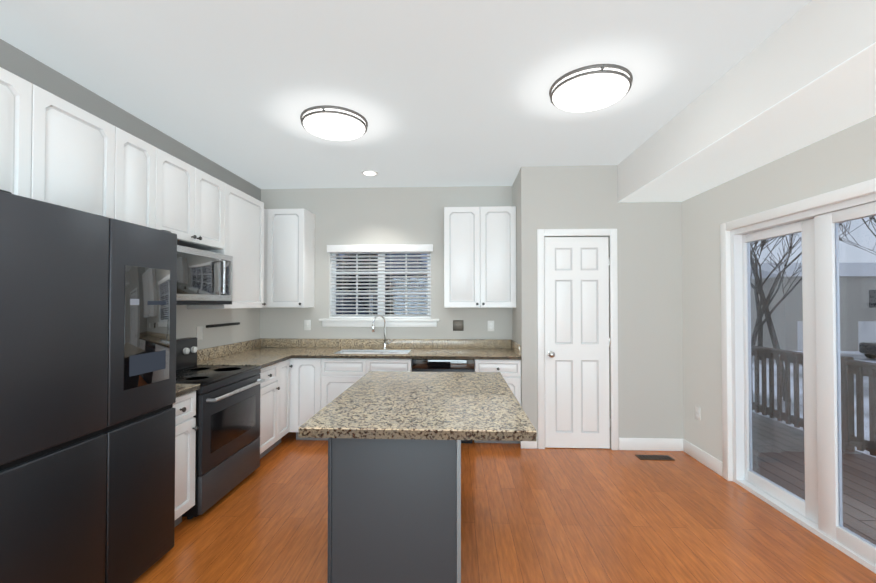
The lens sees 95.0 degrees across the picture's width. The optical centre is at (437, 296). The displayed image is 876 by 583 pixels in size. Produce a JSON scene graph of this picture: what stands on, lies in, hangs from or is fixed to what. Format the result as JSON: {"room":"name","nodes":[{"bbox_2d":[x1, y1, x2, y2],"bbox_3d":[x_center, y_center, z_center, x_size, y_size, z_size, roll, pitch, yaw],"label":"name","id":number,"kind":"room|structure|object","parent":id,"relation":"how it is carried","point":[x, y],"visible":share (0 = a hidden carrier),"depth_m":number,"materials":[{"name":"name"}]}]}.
{"room":"kitchen","nodes":[
{"label":"kitchen","id":0,"kind":"room"},
{"bbox_2d":[0,39,260,349],"bbox_3d":[-2.293,0.060,1.179,0.140,2.720,7.255,0,-1,3],"label":"wall","id":1,"kind":"structure","parent":0,"point":[22,64],"depth_m":3.23,"materials":[{"name":"grey paint"}]},
{"bbox_2d":[0,67,119,219],"bbox_3d":[-2.029,-0.680,1.855,0.323,0.610,0.898,0,-1,3],"label":"upper cabinet","id":2,"kind":"object","parent":1,"relation":"attached to","point":[55,149],"depth_m":1.96,"materials":[{"name":"white wood"}]},
{"bbox_2d":[120,129,159,229],"bbox_3d":[-2.001,-0.442,2.458,0.323,1.070,0.309,0,-1,3],"label":"upper cabinet","id":3,"kind":"object","parent":1,"relation":"attached to","point":[139,159],"depth_m":2.47,"materials":[{"name":"white wood"}]},
{"bbox_2d":[160,150,227,250],"bbox_3d":[-1.976,-0.685,3.004,0.323,0.570,0.773,0,-1,3],"label":"upper cabinet","id":4,"kind":"object","parent":1,"relation":"attached to","point":[193,202],"depth_m":2.98,"materials":[{"name":"white wood"}]},
{"bbox_2d":[176,245,232,304],"bbox_3d":[-1.917,-0.142,2.994,0.442,0.405,0.767,0,-1,3],"label":"microwave","id":5,"kind":"object","parent":4,"relation":"attached to","point":[204,277],"visible":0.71,"depth_m":2.98,"materials":[{"name":"silver metal"}]},
{"bbox_2d":[196,326,202,339],"bbox_3d":[-2.110,0.323,3.552,0.008,0.120,0.080,0,-1,3],"label":"electrical outlet","id":6,"kind":"object","parent":1,"relation":"attached to","point":[199,332],"visible":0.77,"depth_m":3.55,"materials":[{"name":"white plastic"}]},
{"bbox_2d":[206,322,239,327],"bbox_3d":[-2.087,0.276,3.917,0.020,0.025,0.550,0,-1,3],"label":"rack","id":7,"kind":"object","parent":1,"relation":"attached to","point":[220,325],"depth_m":3.87,"materials":[{"name":"black metal"}]},
{"bbox_2d":[187,185,263,308],"bbox_3d":[-1.943,-0.424,3.735,0.323,1.070,0.692,0,-1,3],"label":"upper cabinet","id":8,"kind":"object","parent":1,"relation":"attached to","point":[245,212],"depth_m":3.72,"materials":[{"name":"white wood"}]},
{"bbox_2d":[197,339,260,362],"bbox_3d":[-2.080,0.526,4.006,0.023,0.104,1.244,0,-1,3],"label":"backsplash","id":9,"kind":"structure","parent":1,"relation":"attached to","point":[229,349],"depth_m":3.93,"materials":[{"name":"beige stone"}]},
{"bbox_2d":[260,186,511,338],"bbox_3d":[-0.609,0.108,4.663,2.905,2.720,0.140,0,-1,3],"label":"wall","id":10,"kind":"structure","parent":0,"point":[381,216],"depth_m":4.61,"materials":[{"name":"grey paint"}]},
{"bbox_2d":[263,209,314,307],"bbox_3d":[-1.752,-0.414,4.473,0.636,1.070,0.355,0,-1,3],"label":"upper cabinet","id":11,"kind":"object","parent":10,"relation":"attached to","point":[289,244],"visible":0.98,"depth_m":4.33,"materials":[{"name":"white wood"}]},
{"bbox_2d":[304,320,310,329],"bbox_3d":[-1.505,0.328,4.622,0.075,0.120,0.016,0,-1,3],"label":"switch plate","id":12,"kind":"object","parent":10,"relation":"attached to","point":[307,324],"visible":1,"depth_m":4.62,"materials":[{"name":"white plastic"}]},
{"bbox_2d":[319,252,438,326],"bbox_3d":[-0.671,-0.115,4.633,1.375,0.922,0.170,0,-1,3],"label":"window","id":13,"kind":"structure","parent":10,"relation":"in","point":[378,313],"depth_m":4.67,"materials":[{"name":"white plastic"}]},
{"bbox_2d":[327,244,432,318],"bbox_3d":[-0.662,-0.169,4.602,1.215,0.841,0.107,0,-1,3],"label":"window blind","id":14,"kind":"object","parent":13,"relation":"attached to","point":[387,249],"visible":1,"depth_m":4.62,"materials":[{"name":"white plastic"}]},
{"bbox_2d":[261,339,508,346],"bbox_3d":[-0.613,0.534,4.574,2.901,0.104,0.023,0,-1,3],"label":"backsplash","id":15,"kind":"structure","parent":10,"relation":"attached to","point":[264,342],"depth_m":4.56,"materials":[{"name":"beige stone"}]},
{"bbox_2d":[453,320,463,330],"bbox_3d":[0.229,0.327,4.543,0.120,0.120,0.016,0,-1,3],"label":"switch plate","id":16,"kind":"object","parent":10,"relation":"attached to","point":[458,325],"visible":1,"depth_m":4.54,"materials":[{"name":"brown metal"}]},
{"bbox_2d":[444,206,515,307],"bbox_3d":[0.450,-0.416,4.372,0.758,1.070,0.355,0,-1,3],"label":"upper cabinet","id":17,"kind":"object","parent":10,"relation":"attached to","point":[479,257],"visible":0.98,"depth_m":4.23,"materials":[{"name":"white wood"}]},
{"bbox_2d":[488,321,493,330],"bbox_3d":[0.597,0.332,4.529,0.075,0.120,0.009,0,-1,3],"label":"electrical outlet","id":18,"kind":"object","parent":10,"relation":"attached to","point":[490,325],"visible":1,"depth_m":4.53,"materials":[{"name":"white plastic"}]},
{"bbox_2d":[0,0,811,188],"bbox_3d":[-0.015,-1.361,1.094,4.700,0.120,7.255,0,-1,3],"label":"ceiling","id":19,"kind":"structure","parent":0,"point":[444,93],"depth_m":2.27,"materials":[{"name":"grey paint"}]},
{"bbox_2d":[300,105,367,140],"bbox_3d":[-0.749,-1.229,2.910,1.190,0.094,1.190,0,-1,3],"label":"ceiling light","id":20,"kind":"object","parent":19,"relation":"attached to","point":[336,123],"visible":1,"depth_m":2.79,"materials":[{"name":"white"}]},
{"bbox_2d":[361,170,377,175],"bbox_3d":[-0.696,-1.257,4.095,0.170,0.005,0.170,0,-1,3],"label":"recessed light","id":21,"kind":"object","parent":19,"relation":"in","point":[370,173],"visible":1,"depth_m":4.09,"materials":[{"name":"white"}]},
{"bbox_2d":[549,64,632,111],"bbox_3d":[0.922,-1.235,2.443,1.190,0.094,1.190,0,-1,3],"label":"ceiling light","id":22,"kind":"object","parent":19,"relation":"attached to","point":[590,88],"visible":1,"depth_m":2.33,"materials":[{"name":"white"}]},
{"bbox_2d":[618,0,875,202],"bbox_3d":[1.878,-1.126,0.681,0.597,0.359,6.329,0,-1,3],"label":"soffit beam","id":23,"kind":"structure","parent":19,"relation":"attached to","point":[804,76],"depth_m":2.13,"materials":[{"name":"white paint"}]},
{"bbox_2d":[133,432,875,582],"bbox_3d":[-0.015,1.479,1.055,4.700,0.120,7.255,0,-1,3],"label":"floor","id":24,"kind":"structure","parent":0,"point":[575,515],"depth_m":2.50,"materials":[{"name":"brown wood"}]},
{"bbox_2d":[0,189,176,582],"bbox_3d":[-1.826,0.528,1.829,0.674,1.802,0.892,0,-1,3],"label":"fridge","id":25,"kind":"object","parent":24,"relation":"on","point":[88,301],"visible":1,"depth_m":1.70,"materials":[{"name":"black metal"}]},
{"bbox_2d":[172,384,199,527],"bbox_3d":[-1.843,0.945,2.432,0.640,0.985,0.302,0,-1,3],"label":"base cabinet","id":26,"kind":"object","parent":24,"relation":"on","point":[186,427],"visible":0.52,"depth_m":2.47,"materials":[{"name":"white wood"}]},
{"bbox_2d":[176,337,264,518],"bbox_3d":[-1.771,0.892,2.973,0.678,1.107,0.771,0,-1,3],"label":"range","id":27,"kind":"object","parent":24,"relation":"on","point":[227,450],"visible":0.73,"depth_m":2.88,"materials":[{"name":"black metal"}]},
{"bbox_2d":[259,363,280,458],"bbox_3d":[-1.807,1.030,3.561,0.609,0.846,0.394,0,-1,3],"label":"base cabinet","id":28,"kind":"object","parent":24,"relation":"on","point":[270,390],"depth_m":3.60,"materials":[{"name":"white wood"}]},
{"bbox_2d":[281,359,288,437],"bbox_3d":[-1.791,1.035,3.900,0.609,0.846,0.284,0,-1,3],"label":"base cabinet","id":29,"kind":"object","parent":24,"relation":"on","point":[284,366],"depth_m":3.91,"materials":[{"name":"white wood"}]},
{"bbox_2d":[289,359,320,439],"bbox_3d":[-1.321,1.041,4.306,0.334,0.846,0.609,0,-1,3],"label":"base cabinet","id":30,"kind":"object","parent":24,"relation":"on","point":[305,380],"depth_m":4.01,"materials":[{"name":"white wood"}]},
{"bbox_2d":[197,355,292,366],"bbox_3d":[-1.789,0.591,3.687,0.634,0.033,0.634,0,-1,3],"label":"countertop","id":31,"kind":"structure","parent":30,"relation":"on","point":[262,360],"depth_m":3.62,"materials":[{"name":"beige stone"}]},
{"bbox_2d":[237,347,520,358],"bbox_3d":[-0.627,0.599,4.268,2.901,0.033,0.634,0,-1,3],"label":"countertop","id":32,"kind":"structure","parent":30,"relation":"on","point":[297,352],"depth_m":4.10,"materials":[{"name":"beige stone"}]},
{"bbox_2d":[333,347,408,354],"bbox_3d":[-0.684,0.689,4.267,0.790,0.200,0.420,0,-1,3],"label":"sink","id":33,"kind":"object","parent":32,"relation":"in","point":[348,350],"depth_m":4.45,"materials":[{"name":"silver metal"}]},
{"bbox_2d":[373,315,392,350],"bbox_3d":[-0.615,0.393,4.463,0.217,0.386,0.180,0,-1,3],"label":"faucet","id":34,"kind":"object","parent":32,"relation":"on","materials":[{"name":"silver metal"}]},
{"bbox_2d":[321,359,411,439],"bbox_3d":[-0.701,1.040,4.278,0.906,0.846,0.609,0,-1,3],"label":"base cabinet","id":35,"kind":"object","parent":24,"relation":"on","point":[337,375],"depth_m":3.99,"materials":[{"name":"white wood"}]},
{"bbox_2d":[327,439,460,582],"bbox_3d":[-0.160,1.018,2.331,0.572,0.837,1.301,0,-1,3],"label":"kitchen island","id":36,"kind":"object","parent":24,"relation":"on","point":[394,505],"depth_m":1.69,"materials":[{"name":"grey wood"}]},
{"bbox_2d":[299,371,536,442],"bbox_3d":[-0.060,0.580,2.339,0.986,0.037,1.368,0,-1,3],"label":"island countertop","id":37,"kind":"structure","parent":36,"relation":"on","point":[459,406],"depth_m":1.94,"materials":[{"name":"beige stone"}]},
{"bbox_2d":[412,359,473,442],"bbox_3d":[0.062,1.040,4.204,0.616,0.844,0.629,0,-1,3],"label":"dishwasher","id":38,"kind":"object","parent":24,"relation":"on","point":[442,365],"visible":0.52,"depth_m":3.94,"materials":[{"name":"black metal"}]},
{"bbox_2d":[474,359,520,443],"bbox_3d":[0.598,1.039,4.218,0.448,0.846,0.609,0,-1,3],"label":"base cabinet","id":39,"kind":"object","parent":24,"relation":"on","point":[510,369],"depth_m":3.92,"materials":[{"name":"white wood"}]},
{"bbox_2d":[636,455,673,459],"bbox_3d":[1.954,1.450,3.620,0.300,0.007,0.110,0,-1,3],"label":"floor vent","id":40,"kind":"object","parent":24,"relation":"in","point":[654,457],"visible":1,"depth_m":3.61,"materials":[{"name":"brown metal"}]},
{"bbox_2d":[512,165,683,448],"bbox_3d":[1.654,0.102,4.236,1.655,2.720,0.785,0,-1,3],"label":"wall","id":41,"kind":"structure","parent":0,"point":[650,324],"depth_m":3.84,"materials":[{"name":"grey paint"}]},
{"bbox_2d":[509,339,520,354],"bbox_3d":[0.811,0.529,4.201,0.022,0.104,0.590,0,-1,3],"label":"backsplash","id":42,"kind":"structure","parent":41,"relation":"attached to","point":[513,346],"depth_m":4.20,"materials":[{"name":"beige stone"}]},
{"bbox_2d":[544,237,609,448],"bbox_3d":[1.337,0.439,3.881,0.608,2.025,0.035,0,-1,3],"label":"pantry door","id":43,"kind":"structure","parent":41,"relation":"in","point":[576,289],"depth_m":3.87,"materials":[{"name":"white wood"}]},
{"bbox_2d":[547,256,610,427],"bbox_3d":[1.353,0.432,3.830,0.598,1.640,0.084,0,-1,3],"label":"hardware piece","id":44,"kind":"object","parent":43,"relation":"attached to","point":[551,354],"depth_m":3.83,"materials":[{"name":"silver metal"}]},
{"bbox_2d":[537,229,618,449],"bbox_3d":[1.335,0.404,3.844,0.756,2.107,0.018,0,-1,3],"label":"door frame","id":45,"kind":"structure","parent":41,"relation":"attached to","point":[542,233],"depth_m":3.84,"materials":[{"name":"white wood"}]},
{"bbox_2d":[619,438,682,450],"bbox_3d":[2.020,1.399,3.798,0.603,0.115,0.018,0,-1,3],"label":"baseboard","id":46,"kind":"structure","parent":41,"relation":"attached to","point":[647,444],"depth_m":3.80,"materials":[{"name":"white wood"}]},
{"bbox_2d":[682,115,875,461],"bbox_3d":[2.244,0.052,0.578,0.140,2.720,6.470,0,-1,3],"label":"wall","id":47,"kind":"structure","parent":0,"point":[846,157],"depth_m":3.30,"materials":[{"name":"grey paint"}]},
{"bbox_2d":[695,405,700,420],"bbox_3d":[2.307,1.036,3.567,0.009,0.120,0.075,0,-1,3],"label":"electrical outlet","id":48,"kind":"object","parent":47,"relation":"attached to","point":[697,413],"visible":1,"depth_m":3.56,"materials":[{"name":"white plastic"}]},
{"bbox_2d":[683,439,722,476],"bbox_3d":[2.301,1.395,3.495,0.013,0.115,0.540,0,-1,3],"label":"baseboard","id":49,"kind":"structure","parent":47,"relation":"attached to","point":[714,464],"depth_m":3.47,"materials":[{"name":"white wood"}]},
{"bbox_2d":[720,178,875,480],"bbox_3d":[2.258,0.419,2.372,0.038,2.035,1.715,0,-1,3],"label":"door frame","id":50,"kind":"structure","parent":47,"relation":"attached to","point":[864,188],"depth_m":3.16,"materials":[{"name":"white wood"}]},
{"bbox_2d":[731,193,875,573],"bbox_3d":[2.332,0.452,2.368,0.110,1.969,1.583,0,-1,3],"label":"sliding door","id":51,"kind":"structure","parent":47,"relation":"in","point":[818,511],"depth_m":2.50,"materials":[{"name":"white plastic"}]},
{"label":"outside","id":52,"kind":"structure","parent":0,"visible":0},
{"bbox_2d":[752,412,875,544],"bbox_3d":[3.374,1.610,3.313,1.855,0.050,9.000,0,-1,3],"label":"deck","id":53,"kind":"object","parent":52,"point":[790,460],"depth_m":3.69,"materials":[{"name":"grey wood"}]},
{"bbox_2d":[751,345,875,455],"bbox_3d":[4.201,1.099,3.282,0.140,0.970,9.090,0,-1,3],"label":"railing","id":54,"kind":"object","parent":53,"relation":"on","point":[847,447],"depth_m":4.18,"materials":[{"name":"brown wood"}]},
{"bbox_2d":[752,351,875,457],"bbox_3d":[17.171,4.383,49.195,210.000,0.200,180.000,0,-1,3],"label":"ground","id":55,"kind":"structure","parent":52,"point":[866,416],"depth_m":16.38,"materials":[{"name":"white snow"}]},
{"bbox_2d":[336,278,395,307],"bbox_3d":[-7.762,0.761,40.377,9.600,6.800,8.600,0,-1,3],"label":"house","id":56,"kind":"structure","parent":55,"relation":"on","point":[348,292],"depth_m":36.44,"materials":[{"name":"grey"}]},
{"bbox_2d":[336,215,875,400],"bbox_3d":[7.286,-4.113,18.276,36.410,15.991,19.535,0,-1,3],"label":"trees","id":57,"kind":"object","parent":55,"relation":"on","point":[760,310],"depth_m":12.65,"materials":[{"name":"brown plant"}]},
{"bbox_2d":[750,263,875,350],"bbox_3d":[36.735,0.601,33.833,22.100,6.940,9.600,0,-1,3],"label":"house","id":58,"kind":"structure","parent":55,"relation":"on","point":[843,290],"depth_m":29.77,"materials":[{"name":"grey"}]},
{"bbox_2d":[859,342,875,358],"bbox_3d":[29.057,3.070,24.640,4.600,1.731,2.040,0,-1,3],"label":"car","id":59,"kind":"object","parent":55,"relation":"on","point":[865,349],"depth_m":25.21,"materials":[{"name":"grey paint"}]}
]}

